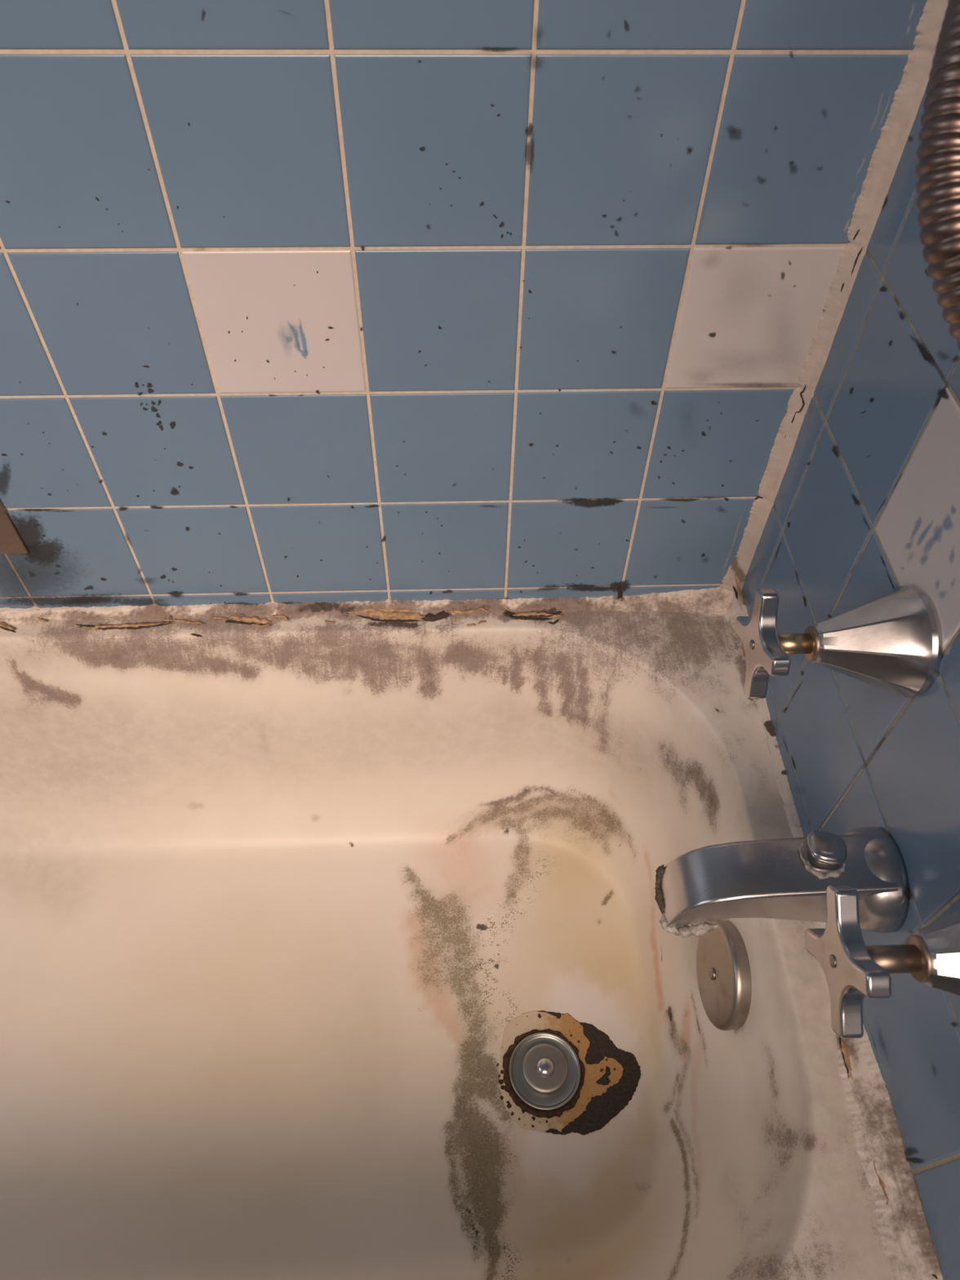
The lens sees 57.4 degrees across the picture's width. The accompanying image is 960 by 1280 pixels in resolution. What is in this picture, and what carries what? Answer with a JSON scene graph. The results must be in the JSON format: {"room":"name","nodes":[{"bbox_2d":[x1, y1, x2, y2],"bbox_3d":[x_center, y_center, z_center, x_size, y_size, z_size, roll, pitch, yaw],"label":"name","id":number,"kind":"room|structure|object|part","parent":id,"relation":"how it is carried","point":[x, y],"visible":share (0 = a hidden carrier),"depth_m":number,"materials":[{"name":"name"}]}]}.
{"room":"damaged room","nodes":[
{"label":"damaged room","id":0,"kind":"room"},
{"bbox_2d":[0,0,927,608],"bbox_3d":[-0.532,-0.434,0.368,1.575,1.239,0.081,-1,52,-2],"label":"wall","id":1,"kind":"structure","parent":0,"point":[301,301],"depth_m":0.58,"materials":[{"name":"blue tile"}]},
{"bbox_2d":[0,498,29,554],"bbox_3d":[-0.472,-0.116,0.707,0.163,0.134,0.005,-1,52,-2],"label":"soap dish","id":2,"kind":"object","parent":1,"relation":"attached to","point":[11,541],"visible":1,"depth_m":0.74,"materials":[{"name":"ceramic"}]},
{"bbox_2d":[719,0,948,591],"bbox_3d":[0.247,-0.257,0.564,0.034,0.719,0.005,20,54,14],"label":"bead","id":3,"kind":"object","parent":1,"relation":"attached to","point":[886,157],"visible":0.99,"depth_m":0.57},
{"bbox_2d":[741,80,959,1279],"bbox_3d":[0.304,-0.146,0.152,0.080,1.238,0.700,-1,52,-2],"label":"wall","id":4,"kind":"structure","parent":0,"point":[866,506],"depth_m":0.54,"materials":[{"name":"blue tile"}]},
{"bbox_2d":[654,826,910,937],"bbox_3d":[0.187,0.153,0.557,0.143,0.072,0.066,-1,52,-2],"label":"spout","id":5,"kind":"object","parent":4,"relation":"attached to","point":[779,878],"visible":0.96,"depth_m":0.54,"materials":[{"name":"silver metal"}]},
{"bbox_3d":[0.213,0.129,0.541,0.024,0.015,0.024,-1,52,-2],"label":"diverter knob","id":6,"kind":"part","parent":5,"relation":"part of","materials":[{"name":"silver metal"}]},
{"bbox_2d":[734,584,942,698],"bbox_3d":[0.208,0.002,0.518,0.097,0.067,0.067,-1,52,-2],"label":"handle","id":7,"kind":"object","parent":4,"relation":"attached to","point":[892,642],"visible":1,"depth_m":0.50,"materials":[{"name":"silver metal"}]},
{"bbox_3d":[0.166,0.003,0.517,0.011,0.062,0.062,-1,52,-2],"label":"cross handle","id":8,"kind":"part","parent":7,"relation":"part of","materials":[{"name":"silver metal"}]},
{"bbox_3d":[0.183,0.002,0.517,0.026,0.012,0.012,-1,52,-2],"label":"stem","id":9,"kind":"part","parent":7,"relation":"part of","materials":[{"name":"gold metal"}]},
{"bbox_2d":[804,884,959,1038],"bbox_3d":[0.212,0.147,0.405,0.101,0.067,0.067,-1,52,-2],"label":"handle","id":10,"kind":"object","parent":4,"relation":"attached to","point":[853,971],"visible":1,"depth_m":0.40,"materials":[{"name":"silver metal"}]},
{"bbox_3d":[0.168,0.147,0.404,0.011,0.059,0.059,-1,52,-2],"label":"cross handle","id":11,"kind":"part","parent":10,"relation":"part of","materials":[{"name":"silver metal"}]},
{"bbox_3d":[0.188,0.147,0.404,0.030,0.012,0.012,-1,52,-2],"label":"stem","id":12,"kind":"part","parent":10,"relation":"part of","materials":[{"name":"metal"}]},
{"bbox_2d":[915,0,959,350],"bbox_3d":[0.202,-0.238,0.206,0.141,0.333,0.184,-1,52,-2],"label":"shower hose","id":13,"kind":"object","parent":4,"relation":"attached to","point":[937,171],"visible":1,"depth_m":0.26,"materials":[{"name":"silver metal"}]},
{"bbox_3d":[-0.329,1.122,0.411,2.200,0.045,2.480,-1,52,-2],"label":"floor","id":14,"kind":"structure","parent":0,"visible":0},
{"bbox_2d":[0,609,893,1279],"bbox_3d":[-0.511,0.356,0.754,1.530,0.364,0.679,-1,52,-2],"label":"bathtub","id":15,"kind":"object","parent":14,"relation":"on","point":[284,904],"visible":0.98,"depth_m":0.84,"materials":[{"name":"ceramic"}]},
{"bbox_2d":[0,586,734,636],"bbox_3d":[-0.511,-0.018,0.804,1.507,0.026,0.034,-1,52,-2],"label":"bead","id":16,"kind":"object","parent":15,"relation":"on","point":[712,602],"visible":1,"depth_m":0.83},
{"bbox_2d":[502,1028,585,1118],"bbox_3d":[0.062,0.410,0.835,0.079,0.016,0.079,-1,52,-2],"label":"drain","id":17,"kind":"object","parent":15,"relation":"on","point":[544,1074],"visible":1,"depth_m":0.83,"materials":[{"name":"metal"}]},
{"bbox_3d":[0.062,0.405,0.833,0.018,0.006,0.018,-1,52,-2],"label":"knob","id":18,"kind":"part","parent":17,"relation":"part of","materials":[{"name":"silver metal"}]},
{"bbox_2d":[696,920,751,1031],"bbox_3d":[0.201,0.272,0.715,0.029,0.084,0.085,-1,52,-2],"label":"overflow plate","id":19,"kind":"object","parent":15,"relation":"attached to","point":[723,971],"visible":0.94,"depth_m":0.70,"materials":[{"name":"metal"}]},
{"bbox_2d":[724,574,943,1279],"bbox_3d":[0.246,0.204,0.627,0.023,0.044,0.654,-1,52,-2],"label":"bead","id":20,"kind":"object","parent":15,"relation":"on","point":[903,1228],"visible":0.63,"depth_m":0.55}
]}

